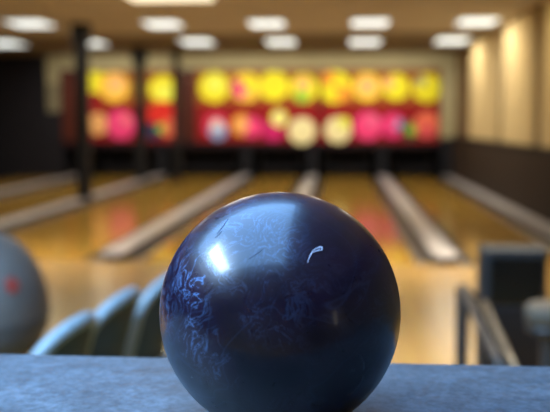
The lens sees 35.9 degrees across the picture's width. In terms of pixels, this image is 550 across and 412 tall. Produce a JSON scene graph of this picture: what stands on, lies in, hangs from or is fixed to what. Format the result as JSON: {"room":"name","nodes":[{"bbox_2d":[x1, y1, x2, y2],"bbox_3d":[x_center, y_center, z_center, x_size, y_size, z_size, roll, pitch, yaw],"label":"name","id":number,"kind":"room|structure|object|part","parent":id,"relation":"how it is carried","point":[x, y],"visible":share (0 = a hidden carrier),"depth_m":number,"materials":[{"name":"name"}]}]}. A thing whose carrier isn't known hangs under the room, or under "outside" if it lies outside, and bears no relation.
{"room":"games hall","nodes":[
{"label":"games hall","id":0,"kind":"room"},
{"bbox_2d":[91,147,109,175],"bbox_3d":[-4.401,-1.074,20.894,0.180,0.780,2.080,0,6,4],"label":"wall","id":1,"kind":"structure","parent":0,"point":[96,153],"depth_m":20.62,"materials":[{"name":"black"}]},
{"bbox_2d":[158,148,173,176],"bbox_3d":[-2.546,-1.060,20.756,0.180,0.780,2.080,0,6,4],"label":"wall","id":2,"kind":"structure","parent":0,"point":[165,155],"depth_m":19.79,"materials":[{"name":"black"}]},
{"bbox_2d":[0,53,456,175],"bbox_3d":[-1.517,-2.083,19.669,11.220,2.810,0.180,0,6,4],"label":"wall","id":3,"kind":"structure","parent":0,"point":[446,62],"depth_m":19.77,"materials":[{"name":"beige paint"}]},
{"bbox_2d":[47,83,60,111],"bbox_3d":[-5.135,-2.539,19.919,0.383,0.671,0.135,0,6,4],"label":"wall panel","id":4,"kind":"object","parent":3,"relation":"attached to","point":[53,89],"visible":0.86,"depth_m":19.86,"materials":[{"name":"beige paint"}]},
{"bbox_2d":[60,69,187,147],"bbox_3d":[-3.502,-2.254,19.707,2.980,1.795,0.067,0,6,4],"label":"panel","id":5,"kind":"object","parent":3,"relation":"attached to","point":[112,109],"visible":0.84,"depth_m":19.68,"materials":[{"name":"multicoloured paint"}]},
{"bbox_2d":[0,47,467,51],"bbox_3d":[-1.639,-3.293,17.909,11.220,0.050,0.150,0,6,4],"label":"trim","id":6,"kind":"structure","parent":3,"relation":"attached to","point":[334,48],"depth_m":17.78,"materials":[{"name":"brown paint"}]},
{"bbox_2d":[188,69,319,147],"bbox_3d":[-0.482,-2.232,19.482,3.015,1.795,0.068,0,6,4],"label":"panel","id":7,"kind":"object","parent":3,"relation":"attached to","point":[229,108],"visible":1,"depth_m":19.46,"materials":[{"name":"multicoloured paint"}]},
{"bbox_2d":[321,68,440,147],"bbox_3d":[2.387,-2.211,19.268,2.679,1.795,0.068,0,6,4],"label":"panel","id":8,"kind":"object","parent":3,"relation":"attached to","point":[365,107],"visible":1,"depth_m":19.24,"materials":[{"name":"multicoloured paint"}]},
{"bbox_2d":[242,148,258,177],"bbox_3d":[-0.582,-1.046,20.609,0.180,0.780,2.080,0,6,4],"label":"wall","id":9,"kind":"structure","parent":0,"point":[250,156],"depth_m":19.61,"materials":[{"name":"black"}]},
{"bbox_2d":[73,82,439,176],"bbox_3d":[-1.360,-2.225,21.749,11.220,2.940,0.200,0,6,4],"label":"wall","id":10,"kind":"structure","parent":0,"point":[436,150],"depth_m":21.61,"materials":[{"name":"black"}]},
{"bbox_2d":[0,0,545,55],"bbox_3d":[-2.294,-2.545,9.190,11.620,0.204,25.200,0,6,4],"label":"ceiling","id":11,"kind":"structure","parent":0,"point":[105,17],"depth_m":13.32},
{"bbox_2d":[0,40,29,45],"bbox_3d":[-5.274,-3.168,16.542,0.656,0.028,1.010,0,6,4],"label":"recessed light","id":12,"kind":"object","parent":11,"relation":"in","point":[2,42],"visible":1,"depth_m":16.46,"materials":[{"name":"white plastic"}]},
{"bbox_2d":[0,19,57,26],"bbox_3d":[-3.800,-2.832,13.184,0.629,0.028,0.810,0,6,4],"label":"recessed light","id":13,"kind":"object","parent":11,"relation":"in","point":[17,22],"visible":1,"depth_m":13.07,"materials":[{"name":"white plastic"}]},
{"bbox_2d":[3,21,55,26],"bbox_3d":[-3.800,-2.822,13.184,0.569,0.009,0.750,0,6,4],"label":"diffuser","id":14,"kind":"object","parent":13,"relation":"attached to","point":[17,23],"depth_m":13.14,"materials":[{"name":"white plastic"}]},
{"bbox_2d":[70,40,110,45],"bbox_3d":[-3.558,-3.157,16.437,0.503,0.028,1.010,0,6,4],"label":"recessed light","id":15,"kind":"object","parent":11,"relation":"in","point":[93,42],"visible":0.64,"depth_m":16.51,"materials":[{"name":"white plastic"}]},
{"bbox_2d":[89,41,108,45],"bbox_3d":[-3.558,-3.148,16.438,0.443,0.009,0.950,0,6,4],"label":"diffuser","id":16,"kind":"object","parent":15,"relation":"attached to","point":[93,43],"depth_m":16.63,"materials":[{"name":"white plastic"}]},
{"bbox_2d":[139,20,185,27],"bbox_3d":[-1.746,-2.839,13.251,0.576,0.028,0.810,0,6,4],"label":"recessed light","id":17,"kind":"object","parent":11,"relation":"in","point":[151,23],"visible":1,"depth_m":13.07,"materials":[{"name":"white plastic"}]},
{"bbox_2d":[133,0,212,1],"bbox_3d":[-1.281,-2.502,9.991,1.120,0.050,1.100,0,6,4],"label":"ceiling light","id":18,"kind":"object","parent":11,"relation":"attached to","point":[133,0],"visible":1,"depth_m":10.42,"materials":[{"name":"beige plastic"}]},
{"bbox_2d":[176,39,216,44],"bbox_3d":[-1.489,-3.137,16.232,0.616,0.028,1.010,0,6,4],"label":"recessed light","id":19,"kind":"object","parent":11,"relation":"in","point":[185,41],"visible":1,"depth_m":16.09,"materials":[{"name":"white plastic"}]},
{"bbox_2d":[246,19,286,26],"bbox_3d":[-0.124,-2.832,13.184,0.578,0.028,0.810,0,6,4],"label":"recessed light","id":20,"kind":"object","parent":11,"relation":"in","point":[256,22],"visible":1,"depth_m":13.07,"materials":[{"name":"white plastic"}]},
{"bbox_2d":[248,21,284,26],"bbox_3d":[-0.124,-2.822,13.184,0.518,0.009,0.750,0,6,4],"label":"diffuser","id":21,"kind":"object","parent":20,"relation":"attached to","point":[252,23],"depth_m":13.10,"materials":[{"name":"white plastic"}]},
{"bbox_2d":[263,39,296,44],"bbox_3d":[0.115,-3.137,16.232,0.582,0.028,1.010,0,6,4],"label":"recessed light","id":22,"kind":"object","parent":11,"relation":"in","point":[268,41],"visible":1,"depth_m":16.08,"materials":[{"name":"white plastic"}]},
{"bbox_2d":[348,39,382,44],"bbox_3d":[1.718,-3.137,16.232,0.624,0.028,1.010,0,6,4],"label":"recessed light","id":23,"kind":"object","parent":11,"relation":"in","point":[351,41],"visible":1,"depth_m":16.12,"materials":[{"name":"white plastic"}]},
{"bbox_2d":[350,18,391,25],"bbox_3d":[1.458,-2.819,13.051,0.609,0.028,0.810,0,6,4],"label":"recessed light","id":24,"kind":"object","parent":11,"relation":"in","point":[355,21],"visible":1,"depth_m":12.88,"materials":[{"name":"white plastic"}]},
{"bbox_2d":[352,20,388,25],"bbox_3d":[1.458,-2.809,13.052,0.549,0.009,0.750,0,6,4],"label":"diffuser","id":25,"kind":"object","parent":24,"relation":"attached to","point":[354,22],"depth_m":13.01,"materials":[{"name":"white plastic"}]},
{"bbox_2d":[432,37,472,42],"bbox_3d":[3.318,-3.107,15.933,0.618,0.028,1.010,0,6,4],"label":"recessed light","id":26,"kind":"object","parent":11,"relation":"in","point":[439,39],"visible":1,"depth_m":15.72,"materials":[{"name":"white plastic"}]},
{"bbox_2d":[453,17,501,24],"bbox_3d":[3.070,-2.806,12.921,0.609,0.028,0.810,0,6,4],"label":"recessed light","id":27,"kind":"object","parent":11,"relation":"in","point":[462,20],"visible":1,"depth_m":12.75,"materials":[{"name":"white plastic"}]},
{"bbox_2d":[456,19,499,24],"bbox_3d":[3.070,-2.796,12.922,0.549,0.009,0.750,0,6,4],"label":"diffuser","id":28,"kind":"object","parent":27,"relation":"attached to","point":[460,21],"depth_m":12.85,"materials":[{"name":"white plastic"}]},
{"bbox_2d":[0,176,549,239],"bbox_3d":[-1.879,0.016,15.018,11.620,0.180,14.080,0,6,4],"label":"floor","id":29,"kind":"structure","parent":0,"point":[3,176],"depth_m":15.45,"materials":[{"name":"brown wood"}]},
{"bbox_2d":[0,174,76,196],"bbox_3d":[-4.918,-0.077,14.059,0.230,0.185,11.718,0,6,4],"label":"divider","id":30,"kind":"object","parent":29,"relation":"on","point":[22,188],"visible":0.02,"depth_m":16.55,"materials":[{"name":"grey plastic"}]},
{"bbox_2d":[0,173,76,189],"bbox_3d":[-5.758,-0.128,14.893,1.570,0.110,13.280,0,6,4],"label":"lane","id":31,"kind":"object","parent":29,"relation":"on","point":[10,182],"visible":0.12,"depth_m":18.67,"materials":[{"name":"brown wood"}]},
{"bbox_2d":[66,147,76,173],"bbox_3d":[-4.872,-1.131,21.040,0.622,0.665,0.950,0,6,4],"label":"pinsetter","id":32,"kind":"object","parent":31,"relation":"on","point":[71,166],"visible":0.17,"depth_m":20.75,"materials":[{"name":"metal"}]},
{"bbox_3d":[-5.145,-1.032,21.171,0.060,0.440,0.650,0,6,4],"label":"frame","id":33,"kind":"part","parent":32,"relation":"part of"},
{"bbox_2d":[0,173,157,219],"bbox_3d":[-3.933,-0.114,14.757,1.630,0.110,13.280,0,6,4],"label":"lane","id":34,"kind":"object","parent":29,"relation":"on","point":[19,203],"visible":0.48,"depth_m":15.11,"materials":[{"name":"brown wood"}]},
{"bbox_2d":[101,148,157,173],"bbox_3d":[-3.465,-1.121,20.935,1.520,0.665,0.950,0,6,4],"label":"pinsetter","id":35,"kind":"object","parent":34,"relation":"on","point":[107,153],"visible":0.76,"depth_m":20.60,"materials":[{"name":"metal"}]},
{"bbox_3d":[-4.111,-1.127,20.615,0.050,0.180,0.200,0,6,4],"label":"sweep arm","id":36,"kind":"part","parent":35,"relation":"part of","materials":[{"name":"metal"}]},
{"bbox_3d":[-4.186,-1.025,21.099,0.060,0.440,0.650,0,6,4],"label":"frame","id":37,"kind":"part","parent":35,"relation":"part of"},
{"bbox_2d":[0,174,166,231],"bbox_3d":[-3.063,-0.063,13.921,0.230,0.185,11.718,0,6,4],"label":"divider","id":38,"kind":"object","parent":29,"relation":"on","point":[18,220],"visible":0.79,"depth_m":12.58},
{"bbox_2d":[70,23,93,198],"bbox_3d":[-3.049,-1.494,13.484,0.264,2.750,0.293,0,6,4],"label":"post","id":39,"kind":"object","parent":38,"relation":"on","point":[80,32],"visible":1,"depth_m":13.40,"materials":[{"name":"black paint"}]},
{"bbox_2d":[131,47,147,179],"bbox_3d":[-2.828,-1.931,17.858,0.281,2.750,0.312,0,6,4],"label":"post","id":40,"kind":"object","parent":38,"relation":"on","point":[139,54],"visible":1,"depth_m":17.76,"materials":[{"name":"black paint"}]},
{"bbox_2d":[0,173,240,260],"bbox_3d":[-2.023,-0.100,14.614,1.740,0.110,13.280,0,6,4],"label":"lane","id":41,"kind":"object","parent":29,"relation":"on","point":[83,232],"visible":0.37,"depth_m":11.28,"materials":[{"name":"brown wood"}]},
{"bbox_2d":[172,48,181,182],"bbox_3d":[-2.077,-1.911,18.005,0.165,2.820,0.221,0,6,4],"label":"post","id":42,"kind":"object","parent":41,"relation":"on","point":[175,51],"visible":1,"depth_m":17.94,"materials":[{"name":"black paint"}]},
{"bbox_2d":[181,147,242,174],"bbox_3d":[-1.555,-1.107,20.792,1.630,0.665,0.950,0,6,4],"label":"pinsetter","id":43,"kind":"object","parent":41,"relation":"on","point":[236,153],"visible":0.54,"depth_m":20.46,"materials":[{"name":"metal"}]},
{"bbox_2d":[101,175,250,260],"bbox_3d":[-1.099,-0.048,13.775,0.230,0.185,11.718,0,6,4],"label":"divider","id":44,"kind":"object","parent":29,"relation":"on","point":[122,250],"visible":0.71,"depth_m":10.14,"materials":[{"name":"beige plastic"}]},
{"bbox_2d":[124,174,305,260],"bbox_3d":[-0.283,-0.087,14.485,1.290,0.110,13.280,0,6,4],"label":"lane","id":45,"kind":"object","parent":29,"relation":"on","point":[163,248],"visible":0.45,"depth_m":13.12,"materials":[{"name":"brown wood"}]},
{"bbox_2d":[258,148,307,174],"bbox_3d":[0.185,-1.094,20.663,1.180,0.665,0.950,0,6,4],"label":"pinsetter","id":46,"kind":"object","parent":45,"relation":"on","point":[300,153],"visible":0.97,"depth_m":20.34,"materials":[{"name":"metal"}]},
{"bbox_3d":[-0.366,-0.996,20.815,0.060,0.440,0.650,0,6,4],"label":"frame","id":47,"kind":"part","parent":46,"relation":"part of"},
{"bbox_3d":[0.751,-0.988,20.731,0.060,0.440,0.650,0,6,4],"label":"frame","id":48,"kind":"part","parent":46,"relation":"part of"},
{"bbox_2d":[297,175,316,195],"bbox_3d":[0.417,-0.037,13.662,0.230,0.185,11.718,0,6,4],"label":"divider","id":49,"kind":"object","parent":29,"relation":"on","point":[307,186],"visible":0.1,"depth_m":16.29,"materials":[{"name":"beige plastic"}]},
{"bbox_2d":[311,174,433,264],"bbox_3d":[1.267,-0.075,14.369,1.360,0.110,13.280,0,6,4],"label":"lane","id":50,"kind":"object","parent":29,"relation":"on","point":[361,196],"visible":0.52,"depth_m":12.58,"materials":[{"name":"brown wood"}]},
{"bbox_2d":[321,148,372,175],"bbox_3d":[1.735,-1.082,20.547,1.250,0.665,0.950,0,6,4],"label":"pinsetter","id":51,"kind":"object","parent":50,"relation":"on","point":[326,152],"visible":0.96,"depth_m":20.22,"materials":[{"name":"metal"}]},
{"bbox_3d":[1.149,-0.985,20.702,0.060,0.440,0.650,0,6,4],"label":"frame","id":52,"kind":"part","parent":51,"relation":"part of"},
{"bbox_3d":[2.336,-0.976,20.613,0.060,0.440,0.650,0,6,4],"label":"frame","id":53,"kind":"part","parent":51,"relation":"part of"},
{"bbox_2d":[377,175,457,264],"bbox_3d":[2.003,-0.025,13.543,0.230,0.185,11.718,0,6,4],"label":"divider","id":54,"kind":"object","parent":29,"relation":"on","point":[434,245],"visible":0.72,"depth_m":9.77,"materials":[{"name":"beige plastic"}]},
{"bbox_2d":[389,174,549,265],"bbox_3d":[2.783,-0.064,14.256,1.220,0.110,13.280,0,6,4],"label":"lane","id":55,"kind":"object","parent":29,"relation":"on","point":[462,220],"visible":0.54,"depth_m":11.39,"materials":[{"name":"brown wood"}]},
{"bbox_2d":[386,148,434,175],"bbox_3d":[3.251,-1.071,20.434,1.110,0.665,0.950,0,6,4],"label":"pinsetter","id":56,"kind":"object","parent":55,"relation":"on","point":[392,153],"visible":0.98,"depth_m":20.12,"materials":[{"name":"metal"}]},
{"bbox_3d":[2.735,-0.973,20.584,0.060,0.440,0.650,0,6,4],"label":"frame","id":57,"kind":"part","parent":56,"relation":"part of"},
{"bbox_3d":[3.782,-0.965,20.505,0.060,0.440,0.650,0,6,4],"label":"frame","id":58,"kind":"part","parent":56,"relation":"part of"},
{"bbox_2d":[30,260,549,364],"bbox_3d":[-2.820,1.157,2.505,11.620,0.200,11.120,0,6,4],"label":"floor","id":59,"kind":"structure","parent":0,"point":[427,293],"depth_m":6.47,"materials":[{"name":"brown wood"}]},
{"bbox_2d":[0,233,50,354],"bbox_3d":[-1.299,0.517,3.777,0.576,0.820,0.666,0,6,4],"label":"ball","id":60,"kind":"object","parent":59,"relation":"on","point":[25,309],"visible":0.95,"depth_m":3.63,"materials":[{"name":"grey plastic"}]},
{"bbox_2d":[31,311,97,355],"bbox_3d":[-0.776,0.676,2.560,0.496,0.746,0.368,2,6,15],"label":"shell chair","id":61,"kind":"object","parent":59,"relation":"on","point":[74,337],"visible":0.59,"depth_m":2.42,"materials":[{"name":"plastic"}]},
{"bbox_3d":[-0.633,0.521,2.505,0.178,0.385,0.326,2,6,15],"label":"backrest","id":62,"kind":"part","parent":61,"relation":"part of","materials":[{"name":"plastic"}]},
{"bbox_2d":[89,287,140,356],"bbox_3d":[-0.704,0.639,2.929,0.496,0.746,0.368,2,6,15],"label":"shell chair","id":63,"kind":"object","parent":59,"relation":"on","point":[115,317],"visible":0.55,"depth_m":2.79,"materials":[{"name":"plastic"}]},
{"bbox_2d":[125,274,166,357],"bbox_3d":[-0.591,0.602,3.295,0.496,0.746,0.368,2,6,15],"label":"shell chair","id":64,"kind":"object","parent":59,"relation":"on","point":[145,339],"visible":0.23,"depth_m":3.11,"materials":[{"name":"plastic"}]},
{"bbox_3d":[-0.447,0.447,3.240,0.178,0.385,0.326,2,6,15],"label":"backrest","id":65,"kind":"part","parent":64,"relation":"part of","materials":[{"name":"plastic"}]},
{"bbox_2d":[0,354,549,411],"bbox_3d":[-0.279,0.712,0.817,2.700,1.020,0.520,0,6,5],"label":"countertop","id":66,"kind":"structure","parent":59,"relation":"on","point":[28,383],"depth_m":0.90,"materials":[{"name":"stone"}]},
{"bbox_2d":[159,192,400,411],"bbox_3d":[0.004,0.096,0.771,0.217,0.217,0.217,0,6,4],"label":"ball","id":67,"kind":"object","parent":66,"relation":"on","point":[274,301],"visible":1,"depth_m":0.69,"materials":[{"name":"blue plastic"}]},
{"bbox_2d":[454,284,517,365],"bbox_3d":[0.858,0.667,3.462,0.139,0.584,0.698,0,6,2],"label":"ramp","id":68,"kind":"object","parent":59,"relation":"on","point":[465,304],"visible":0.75,"depth_m":3.69,"materials":[{"name":"metal"}]},
{"bbox_3d":[0.830,0.644,3.781,0.060,0.566,0.060,0,6,4],"label":"leg","id":69,"kind":"part","parent":68,"relation":"part of","materials":[{"name":"metal"}]},
{"bbox_3d":[0.923,0.677,3.777,0.028,0.500,0.028,0,6,4],"label":"leg","id":70,"kind":"part","parent":68,"relation":"part of","materials":[{"name":"metal"}]},
{"bbox_3d":[0.911,0.533,3.437,0.032,0.176,0.657,0,6,2],"label":"rail","id":71,"kind":"part","parent":68,"relation":"part of","materials":[{"name":"metal"}]},
{"bbox_2d":[442,176,549,238],"bbox_3d":[3.384,0.017,12.571,0.220,0.065,13.450,0,6,4],"label":"divider","id":72,"kind":"object","parent":59,"relation":"on","point":[536,224],"visible":1,"depth_m":12.20,"materials":[{"name":"grey plastic"}]},
{"bbox_2d":[475,244,547,365],"bbox_3d":[1.155,0.541,4.169,0.315,0.694,0.162,0,6,4],"label":"console","id":73,"kind":"object","parent":59,"relation":"on","point":[510,277],"visible":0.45,"depth_m":4.08,"materials":[{"name":"black paint"}]},
{"bbox_3d":[1.150,0.644,4.108,0.252,0.300,0.008,0,6,4],"label":"panel","id":74,"kind":"part","parent":73,"relation":"part of","materials":[{"name":"black paint"}]},
{"bbox_2d":[524,299,549,366],"bbox_3d":[1.062,0.673,3.313,0.260,0.600,0.260,0,6,4],"label":"stool","id":75,"kind":"object","parent":59,"relation":"on","point":[537,312],"visible":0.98,"depth_m":3.25,"materials":[{"name":"metal"}]},
{"bbox_3d":[1.062,0.417,3.288,0.190,0.085,0.190,0,6,4],"label":"seat","id":76,"kind":"part","parent":75,"relation":"part of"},
{"bbox_3d":[1.062,0.482,3.294,0.180,0.045,0.180,0,6,4],"label":"seat","id":77,"kind":"part","parent":75,"relation":"part of","materials":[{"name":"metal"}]},
{"bbox_3d":[1.062,0.723,3.318,0.056,0.460,0.056,0,6,4],"label":"post","id":78,"kind":"part","parent":75,"relation":"part of","materials":[{"name":"metal"}]},
{"bbox_2d":[308,148,318,177],"bbox_3d":[0.934,-1.034,20.496,0.180,0.780,2.080,0,6,4],"label":"wall","id":79,"kind":"structure","parent":0,"point":[313,158],"depth_m":19.47,"materials":[{"name":"black"}]},
{"bbox_2d":[374,148,385,177],"bbox_3d":[2.520,-1.023,20.378,0.180,0.780,2.080,0,6,4],"label":"wall","id":80,"kind":"structure","parent":0,"point":[380,153],"depth_m":19.35,"materials":[{"name":"black"}]},
{"bbox_2d":[439,138,452,177],"bbox_3d":[3.920,-1.094,19.338,0.314,0.908,0.220,0,6,4],"label":"wall pier","id":81,"kind":"object","parent":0,"point":[446,144],"visible":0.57,"depth_m":19.23,"materials":[{"name":"black"}]},
{"bbox_2d":[455,3,543,145],"bbox_3d":[3.400,-0.942,8.922,0.200,2.940,24.800,0,6,4],"label":"wall","id":82,"kind":"structure","parent":0,"point":[463,56],"depth_m":17.39,"materials":[{"name":"beige paint"}]},
{"bbox_2d":[469,28,501,140],"bbox_3d":[3.761,-2.125,15.329,0.050,1.835,2.957,0,6,4],"label":"wall panel","id":83,"kind":"object","parent":82,"relation":"attached to","point":[485,58],"depth_m":14.96,"materials":[{"name":"beige fabric"}]},
{"bbox_2d":[452,137,549,223],"bbox_3d":[3.535,-0.420,12.541,0.060,0.941,13.500,0,6,4],"label":"wall","id":84,"kind":"structure","parent":82,"relation":"attached to","point":[517,176],"depth_m":12.85,"materials":[{"name":"brown wood"}]},
{"bbox_2d":[452,136,549,150],"bbox_3d":[3.528,-0.904,12.493,0.075,0.030,13.500,0,6,4],"label":"trim","id":85,"kind":"structure","parent":82,"relation":"attached to","point":[498,142],"depth_m":12.79,"materials":[{"name":"black paint"}]},
{"bbox_2d":[501,6,539,145],"bbox_3d":[3.537,-1.827,12.351,0.050,1.835,2.200,0,6,4],"label":"wall panel","id":86,"kind":"object","parent":82,"relation":"attached to","point":[521,34],"depth_m":12.04,"materials":[{"name":"beige fabric"}]},
{"bbox_2d":[540,0,549,147],"bbox_3d":[3.348,-1.576,9.844,0.050,1.835,1.966,0,6,4],"label":"wall panel","id":87,"kind":"object","parent":82,"relation":"attached to","point":[545,91],"depth_m":10.60,"materials":[{"name":"beige fabric"}]}
]}

